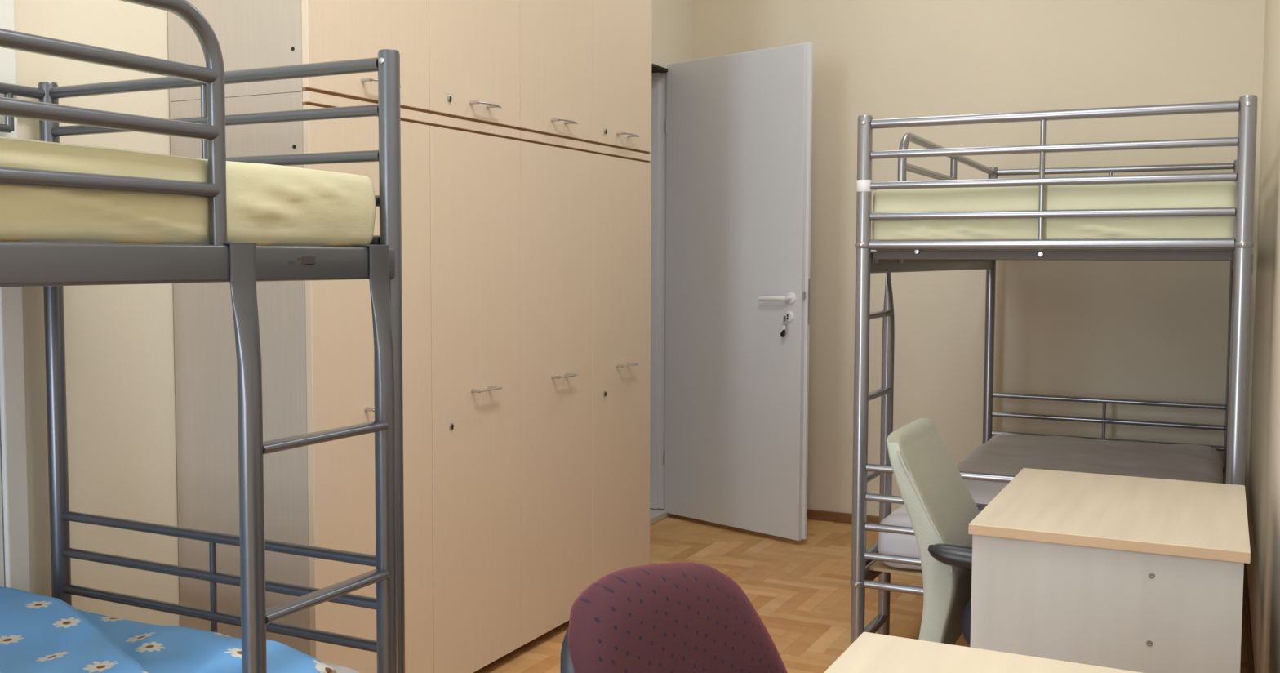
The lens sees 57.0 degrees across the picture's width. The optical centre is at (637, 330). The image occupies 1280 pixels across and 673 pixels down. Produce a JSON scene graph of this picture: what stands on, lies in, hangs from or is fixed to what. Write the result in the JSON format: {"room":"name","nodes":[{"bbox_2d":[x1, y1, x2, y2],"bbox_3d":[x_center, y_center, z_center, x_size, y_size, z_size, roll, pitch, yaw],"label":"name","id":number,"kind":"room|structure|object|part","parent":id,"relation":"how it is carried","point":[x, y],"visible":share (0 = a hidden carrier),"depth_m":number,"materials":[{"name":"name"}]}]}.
{"room":"dormitory","nodes":[
{"label":"dormitory","id":0,"kind":"room"},
{"bbox_2d":[13,0,693,626],"bbox_3d":[-1.500,-0.577,2.393,0.250,3.250,7.400,2,4,26],"label":"wall","id":1,"kind":"structure","parent":0,"point":[119,339],"depth_m":2.73,"materials":[{"name":"paint"}]},
{"bbox_2d":[0,0,31,591],"bbox_3d":[-1.522,-0.107,2.076,0.022,2.350,0.950,2,4,26],"label":"door","id":2,"kind":"structure","parent":1,"relation":"in","point":[15,557],"depth_m":2.49,"materials":[{"name":"white paint"}]},
{"bbox_3d":[-1.524,-0.081,2.079,0.016,2.278,0.842,2,4,26],"label":"panel","id":3,"kind":"part","parent":2,"relation":"part of","materials":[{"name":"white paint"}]},
{"bbox_2d":[648,72,666,508],"bbox_3d":[-0.162,-0.160,5.113,0.252,2.030,0.890,2,4,26],"label":"trim","id":4,"kind":"structure","parent":1,"relation":"attached to","point":[659,80],"depth_m":5.46,"materials":[{"name":"white paint"}]},
{"bbox_2d":[651,63,667,72],"bbox_3d":[-0.156,-1.167,5.055,0.254,0.012,0.858,2,4,26],"label":"trim","id":5,"kind":"structure","parent":1,"relation":"attached to","point":[655,68],"depth_m":5.32,"materials":[{"name":"brown"}]},
{"bbox_2d":[649,507,670,524],"bbox_3d":[-0.228,0.870,5.207,0.412,0.030,0.890,2,4,26],"label":"trim","id":6,"kind":"structure","parent":1,"relation":"attached to","point":[655,514],"depth_m":5.44,"materials":[{"name":"paint"}]},
{"bbox_2d":[663,41,813,540],"bbox_3d":[0.401,-0.168,5.150,0.801,2.068,0.099,4,5,45],"label":"door","id":7,"kind":"structure","parent":1,"relation":"in","point":[739,126],"depth_m":5.12,"materials":[{"name":"white paint"}]},
{"bbox_3d":[0.566,-0.135,4.936,0.140,0.025,0.026,4,5,45],"label":"lever","id":8,"kind":"part","parent":7,"relation":"part of","materials":[{"name":"white paint"}]},
{"bbox_2d":[780,315,788,337],"bbox_3d":[0.620,-0.017,4.919,0.039,0.090,0.024,-1,4,-18],"label":"key","id":9,"kind":"object","parent":7,"relation":"hanging from","point":[783,328],"visible":1,"depth_m":4.91,"materials":[{"name":"grey metal"}]},
{"bbox_3d":[0.629,-0.134,4.910,0.050,0.050,0.040,4,5,45],"label":"handle","id":10,"kind":"part","parent":7,"relation":"part of","materials":[{"name":"white paint"}]},
{"bbox_3d":[0.714,-0.120,4.900,0.010,0.190,0.001,-3,5,-45],"label":"lock plate","id":11,"kind":"part","parent":7,"relation":"part of","materials":[{"name":"silver metal"}]},
{"bbox_2d":[473,513,1248,672],"bbox_3d":[-0.440,1.095,1.991,2.908,0.032,7.450,2,4,26],"label":"floor","id":12,"kind":"structure","parent":0,"point":[800,590],"depth_m":4.32,"materials":[{"name":"brown wood"}]},
{"bbox_2d":[0,0,404,672],"bbox_3d":[-1.267,0.320,1.485,0.978,1.573,1.969,2,4,26],"label":"bunk bed","id":13,"kind":"object","parent":12,"relation":"on","point":[52,266],"visible":0.9,"depth_m":2.02,"materials":[{"name":"grey metal"}]},
{"bbox_3d":[-1.683,-0.451,1.647,0.022,0.023,1.892,2,4,26],"label":"safety rail","id":14,"kind":"part","parent":13,"relation":"part of","materials":[{"name":"grey metal"}]},
{"bbox_3d":[-1.255,0.256,2.555,0.039,1.569,0.039,2,4,26],"label":"post","id":15,"kind":"part","parent":13,"relation":"part of","materials":[{"name":"grey metal"}]},
{"bbox_3d":[-0.958,-0.256,1.087,0.026,0.373,1.517,2,4,26],"label":"safety rail","id":16,"kind":"part","parent":13,"relation":"part of","materials":[{"name":"grey metal"}]},
{"bbox_2d":[0,136,375,246],"bbox_3d":[-1.270,-0.178,1.466,0.890,0.143,1.889,2,4,26],"label":"mattress","id":17,"kind":"object","parent":13,"relation":"on","point":[268,204],"visible":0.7,"depth_m":1.70,"materials":[{"name":"beige fabric"}]},
{"bbox_3d":[-0.848,-0.491,2.308,0.866,0.025,0.024,2,4,26],"label":"rail","id":18,"kind":"part","parent":13,"relation":"part of","materials":[{"name":"grey metal"}]},
{"bbox_3d":[-0.848,-0.410,2.313,0.866,0.021,0.020,2,4,26],"label":"rail","id":19,"kind":"part","parent":13,"relation":"part of","materials":[{"name":"grey metal"}]},
{"bbox_3d":[-0.851,0.413,2.363,0.866,0.021,0.020,2,4,26],"label":"rail","id":20,"kind":"part","parent":13,"relation":"part of","materials":[{"name":"grey metal"}]},
{"bbox_3d":[-0.851,0.494,2.368,0.866,0.021,0.020,2,4,26],"label":"rail","id":21,"kind":"part","parent":13,"relation":"part of","materials":[{"name":"grey metal"}]},
{"bbox_3d":[-0.852,0.574,2.373,0.866,0.021,0.020,2,4,26],"label":"rail","id":22,"kind":"part","parent":13,"relation":"part of","materials":[{"name":"grey metal"}]},
{"bbox_3d":[-0.848,-0.328,2.318,0.866,0.021,0.020,2,4,26],"label":"rail","id":23,"kind":"part","parent":13,"relation":"part of","materials":[{"name":"grey metal"}]},
{"bbox_2d":[321,661,359,672],"bbox_3d":[-1.288,0.700,1.515,0.865,0.107,1.872,2,4,26],"label":"mattress","id":24,"kind":"object","parent":13,"relation":"on","point":[340,668],"visible":0.03,"depth_m":2.14,"materials":[{"name":"white fabric"}]},
{"bbox_2d":[0,586,336,672],"bbox_3d":[-1.283,0.604,1.523,0.845,0.092,1.714,2,4,26],"label":"duvet","id":25,"kind":"object","parent":24,"relation":"on","point":[39,633],"visible":0.95,"depth_m":2.07,"materials":[{"name":"blue fabric"}]},
{"bbox_3d":[-0.849,-0.173,2.327,0.866,0.027,0.026,2,4,26],"label":"rail","id":26,"kind":"part","parent":13,"relation":"part of","materials":[{"name":"grey metal"}]},
{"bbox_3d":[-0.849,-0.247,2.322,0.866,0.021,0.020,2,4,26],"label":"rail","id":27,"kind":"part","parent":13,"relation":"part of","materials":[{"name":"grey"}]},
{"bbox_3d":[-0.446,0.284,2.153,0.039,1.569,0.039,2,4,26],"label":"post","id":28,"kind":"part","parent":13,"relation":"part of","materials":[{"name":"grey metal"}]},
{"bbox_2d":[169,91,521,672],"bbox_3d":[-0.722,0.216,3.193,0.474,1.575,0.896,2,4,26],"label":"wardrobe","id":29,"kind":"object","parent":12,"relation":"on","point":[460,179],"visible":0.79,"depth_m":2.99,"materials":[{"name":"brown wood"}]},
{"bbox_2d":[167,0,519,129],"bbox_3d":[-0.718,-1.156,3.109,0.474,1.174,0.896,2,4,26],"label":"upper cabinet","id":30,"kind":"object","parent":29,"relation":"on","point":[460,59],"visible":0.84,"depth_m":2.87,"materials":[{"name":"brown wood"}]},
{"bbox_3d":[-0.646,-1.143,2.828,0.019,1.167,0.453,2,4,26],"label":"door","id":31,"kind":"part","parent":30,"relation":"part of","materials":[{"name":"brown wood"}]},
{"bbox_3d":[-0.617,-0.601,2.859,0.037,0.011,0.123,2,4,26],"label":"handle","id":32,"kind":"part","parent":30,"relation":"part of","materials":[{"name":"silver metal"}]},
{"bbox_3d":[-0.446,-1.166,3.228,0.019,1.167,0.439,2,4,26],"label":"door","id":33,"kind":"part","parent":30,"relation":"part of","materials":[{"name":"brown wood"}]},
{"bbox_3d":[-0.415,-0.625,3.263,0.037,0.011,0.123,2,4,26],"label":"handle","id":34,"kind":"part","parent":30,"relation":"part of","materials":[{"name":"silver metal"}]},
{"bbox_3d":[-0.650,0.232,2.912,0.019,1.509,0.453,2,4,26],"label":"door","id":35,"kind":"part","parent":29,"relation":"part of","materials":[{"name":"brown wood"}]},
{"bbox_3d":[-0.619,0.189,2.908,0.037,0.011,0.123,2,4,26],"label":"handle","id":36,"kind":"part","parent":29,"relation":"part of","materials":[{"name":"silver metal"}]},
{"bbox_3d":[-0.451,0.208,3.312,0.019,1.509,0.439,2,4,26],"label":"door","id":37,"kind":"part","parent":29,"relation":"part of","materials":[{"name":"brown wood"}]},
{"bbox_3d":[-0.418,0.165,3.311,0.037,0.011,0.123,2,4,26],"label":"handle","id":38,"kind":"part","parent":29,"relation":"part of","materials":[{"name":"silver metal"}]},
{"bbox_2d":[517,130,651,645],"bbox_3d":[-0.326,0.169,3.988,0.474,1.575,0.881,2,4,26],"label":"wardrobe","id":39,"kind":"object","parent":12,"relation":"on","point":[586,207],"visible":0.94,"depth_m":3.82,"materials":[{"name":"brown wood"}]},
{"bbox_3d":[-0.254,0.185,3.707,0.019,1.509,0.440,2,4,26],"label":"door","id":40,"kind":"part","parent":39,"relation":"part of","materials":[{"name":"brown wood"}]},
{"bbox_3d":[-0.223,0.142,3.701,0.037,0.011,0.123,2,4,26],"label":"handle","id":41,"kind":"part","parent":39,"relation":"part of","materials":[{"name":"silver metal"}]},
{"bbox_2d":[517,0,652,154],"bbox_3d":[-0.321,-1.203,3.905,0.474,1.174,0.881,2,4,26],"label":"upper cabinet","id":42,"kind":"object","parent":39,"relation":"on","point":[585,65],"visible":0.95,"depth_m":3.81,"materials":[{"name":"brown wood"}]},
{"bbox_3d":[-0.249,-1.190,3.623,0.019,1.167,0.440,2,4,26],"label":"door","id":43,"kind":"part","parent":42,"relation":"part of","materials":[{"name":"brown wood"}]},
{"bbox_3d":[-0.221,-0.648,3.653,0.037,0.011,0.123,2,4,26],"label":"handle","id":44,"kind":"part","parent":42,"relation":"part of","materials":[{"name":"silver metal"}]},
{"bbox_3d":[-0.052,-1.213,4.017,0.019,1.167,0.439,2,4,26],"label":"door","id":45,"kind":"part","parent":42,"relation":"part of","materials":[{"name":"brown wood"}]},
{"bbox_3d":[-0.027,-0.671,4.041,0.037,0.011,0.123,2,4,26],"label":"handle","id":46,"kind":"part","parent":42,"relation":"part of","materials":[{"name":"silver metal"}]},
{"bbox_3d":[-0.057,0.162,4.101,0.019,1.509,0.439,2,4,26],"label":"door","id":47,"kind":"part","parent":39,"relation":"part of","materials":[{"name":"brown wood"}]},
{"bbox_3d":[-0.030,0.119,4.089,0.037,0.011,0.123,2,4,26],"label":"handle","id":48,"kind":"part","parent":39,"relation":"part of","materials":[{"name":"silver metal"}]},
{"bbox_2d":[560,561,787,672],"bbox_3d":[0.227,0.704,1.309,0.437,0.837,0.535,-3,5,-43],"label":"desk chair","id":49,"kind":"object","parent":12,"relation":"on","point":[678,616],"visible":1,"depth_m":1.36,"materials":[{"name":"red fabric"}]},
{"bbox_2d":[886,417,986,644],"bbox_3d":[0.816,0.632,2.373,0.576,0.856,0.455,2,4,26],"label":"office chair","id":50,"kind":"object","parent":12,"relation":"on","point":[940,507],"visible":0.37,"depth_m":2.31,"materials":[{"name":"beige fabric"}]},
{"bbox_3d":[0.681,0.436,2.203,0.275,0.051,0.052,2,4,26],"label":"armrest","id":51,"kind":"part","parent":50,"relation":"part of","materials":[{"name":"black plastic"}]},
{"bbox_3d":[0.885,0.566,2.334,0.418,0.103,0.360,2,4,26],"label":"seat","id":52,"kind":"part","parent":50,"relation":"part of","materials":[{"name":"purple fabric"}]},
{"bbox_3d":[0.861,0.414,2.563,0.275,0.051,0.052,2,4,26],"label":"armrest","id":53,"kind":"part","parent":50,"relation":"part of","materials":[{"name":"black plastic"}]},
{"bbox_2d":[823,631,1142,672],"bbox_3d":[0.353,0.772,1.159,0.457,0.720,0.644,2,4,26],"label":"desk","id":54,"kind":"object","parent":12,"relation":"on","point":[870,652],"visible":1,"depth_m":1.42,"materials":[{"name":"brown wood"}]},
{"bbox_2d":[849,94,1257,644],"bbox_3d":[1.431,0.179,3.846,0.965,1.585,1.982,2,4,26],"label":"bunk bed","id":55,"kind":"object","parent":12,"relation":"on","point":[867,564],"visible":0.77,"depth_m":3.09,"materials":[{"name":"silver metal"}]},
{"bbox_3d":[0.604,0.219,3.181,0.039,1.581,0.039,2,4,26],"label":"post","id":56,"kind":"part","parent":55,"relation":"part of","materials":[{"name":"silver metal"}]},
{"bbox_3d":[1.007,0.542,2.999,0.866,0.021,0.020,2,4,26],"label":"rail","id":57,"kind":"part","parent":55,"relation":"part of","materials":[{"name":"silver metal"}]},
{"bbox_3d":[1.007,0.622,3.004,0.866,0.021,0.020,2,4,26],"label":"rail","id":58,"kind":"part","parent":55,"relation":"part of","materials":[{"name":"silver metal"}]},
{"bbox_3d":[1.007,0.700,3.008,0.866,0.021,0.020,2,4,26],"label":"rail","id":59,"kind":"part","parent":55,"relation":"part of","materials":[{"name":"silver metal"}]},
{"bbox_3d":[1.008,0.462,2.994,0.866,0.021,0.020,2,4,26],"label":"rail","id":60,"kind":"part","parent":55,"relation":"part of","materials":[{"name":"silver metal"}]},
{"bbox_3d":[1.008,0.382,2.989,0.866,0.021,0.020,2,4,26],"label":"rail","id":61,"kind":"part","parent":55,"relation":"part of","materials":[{"name":"silver metal"}]},
{"bbox_3d":[1.120,-0.443,4.174,0.026,0.385,1.517,2,4,26],"label":"safety rail","id":62,"kind":"part","parent":55,"relation":"part of","materials":[{"name":"silver metal"}]},
{"bbox_3d":[1.464,0.117,4.906,0.039,1.581,0.039,2,4,26],"label":"post","id":63,"kind":"part","parent":55,"relation":"part of","materials":[{"name":"silver metal"}]},
{"bbox_2d":[877,433,1222,569],"bbox_3d":[1.438,0.543,3.859,0.870,0.163,1.856,2,4,26],"label":"mattress","id":64,"kind":"object","parent":55,"relation":"on","point":[1002,454],"visible":0.32,"depth_m":4.09,"materials":[{"name":"grey fabric"}]},
{"bbox_3d":[1.010,-0.216,2.953,0.866,0.027,0.026,2,4,26],"label":"rail","id":65,"kind":"part","parent":55,"relation":"part of","materials":[{"name":"silver metal"}]},
{"bbox_3d":[1.010,-0.291,2.948,0.866,0.021,0.020,2,4,26],"label":"rail","id":66,"kind":"part","parent":55,"relation":"part of","materials":[{"name":"silver metal"}]},
{"bbox_3d":[1.010,-0.372,2.943,0.866,0.021,0.020,2,4,26],"label":"rail","id":67,"kind":"part","parent":55,"relation":"part of","materials":[{"name":"silver metal"}]},
{"bbox_2d":[871,181,1235,251],"bbox_3d":[1.436,-0.334,3.802,0.882,0.176,1.895,2,4,26],"label":"mattress","id":68,"kind":"object","parent":55,"relation":"on","point":[1219,193],"visible":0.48,"depth_m":2.95,"materials":[{"name":"beige fabric"}]},
{"bbox_3d":[1.011,-0.453,2.938,0.866,0.021,0.020,2,4,26],"label":"rail","id":69,"kind":"part","parent":55,"relation":"part of","materials":[{"name":"silver metal"}]},
{"bbox_3d":[1.011,-0.535,2.933,0.866,0.025,0.024,2,4,26],"label":"rail","id":70,"kind":"part","parent":55,"relation":"part of","materials":[{"name":"silver metal"}]},
{"bbox_3d":[1.868,0.440,4.723,0.866,0.021,0.020,2,4,26],"label":"rail","id":71,"kind":"part","parent":55,"relation":"part of","materials":[{"name":"silver metal"}]},
{"bbox_3d":[1.868,0.360,4.718,0.866,0.021,0.020,2,4,26],"label":"rail","id":72,"kind":"part","parent":55,"relation":"part of","materials":[{"name":"silver metal"}]},
{"bbox_3d":[1.868,0.280,4.714,0.866,0.021,0.020,2,4,26],"label":"rail","id":73,"kind":"part","parent":55,"relation":"part of","materials":[{"name":"silver metal"}]},
{"bbox_3d":[1.871,-0.637,4.658,0.866,0.025,0.024,2,4,26],"label":"rail","id":74,"kind":"part","parent":55,"relation":"part of","materials":[{"name":"silver metal"}]},
{"bbox_3d":[2.273,0.144,4.503,0.039,1.581,0.039,2,4,26],"label":"post","id":75,"kind":"part","parent":55,"relation":"part of","materials":[{"name":"silver metal"}]},
{"bbox_3d":[1.413,0.246,2.779,0.039,1.581,0.039,2,4,26],"label":"post","id":76,"kind":"part","parent":55,"relation":"part of","materials":[{"name":"silver metal"}]},
{"bbox_2d":[968,467,1250,672],"bbox_3d":[0.953,0.701,2.362,0.457,0.720,0.653,2,4,26],"label":"desk","id":77,"kind":"object","parent":12,"relation":"on","point":[1138,574],"visible":1,"depth_m":2.10,"materials":[{"name":"brown wood"}]},
{"bbox_3d":[0.816,0.727,2.092,0.443,0.700,0.018,2,4,26],"label":"panel","id":78,"kind":"part","parent":77,"relation":"part of","materials":[{"name":"white wood"}]},
{"bbox_2d":[692,0,1265,515],"bbox_3d":[1.327,-0.738,5.197,2.808,3.250,0.150,2,4,26],"label":"wall","id":79,"kind":"structure","parent":0,"point":[1140,330],"depth_m":5.00,"materials":[{"name":"paint"}]},
{"bbox_2d":[807,508,879,523],"bbox_3d":[1.330,0.868,5.199,2.408,0.045,0.014,2,4,26],"label":"baseboard","id":80,"kind":"structure","parent":79,"relation":"attached to","point":[824,515],"depth_m":5.40,"materials":[{"name":"brown wood"}]},
{"bbox_2d":[1246,0,1279,672],"bbox_3d":[0.834,-0.498,1.233,0.150,3.250,7.400,2,4,26],"label":"wall","id":81,"kind":"structure","parent":0,"point":[1264,483],"depth_m":3.19,"materials":[{"name":"paint"}]},
{"bbox_2d":[1243,563,1253,672],"bbox_3d":[1.577,1.002,3.013,0.012,0.045,3.685,2,4,26],"label":"baseboard","id":82,"kind":"structure","parent":81,"relation":"attached to","point":[1246,606],"depth_m":3.77,"materials":[{"name":"brown wood"}]}
]}

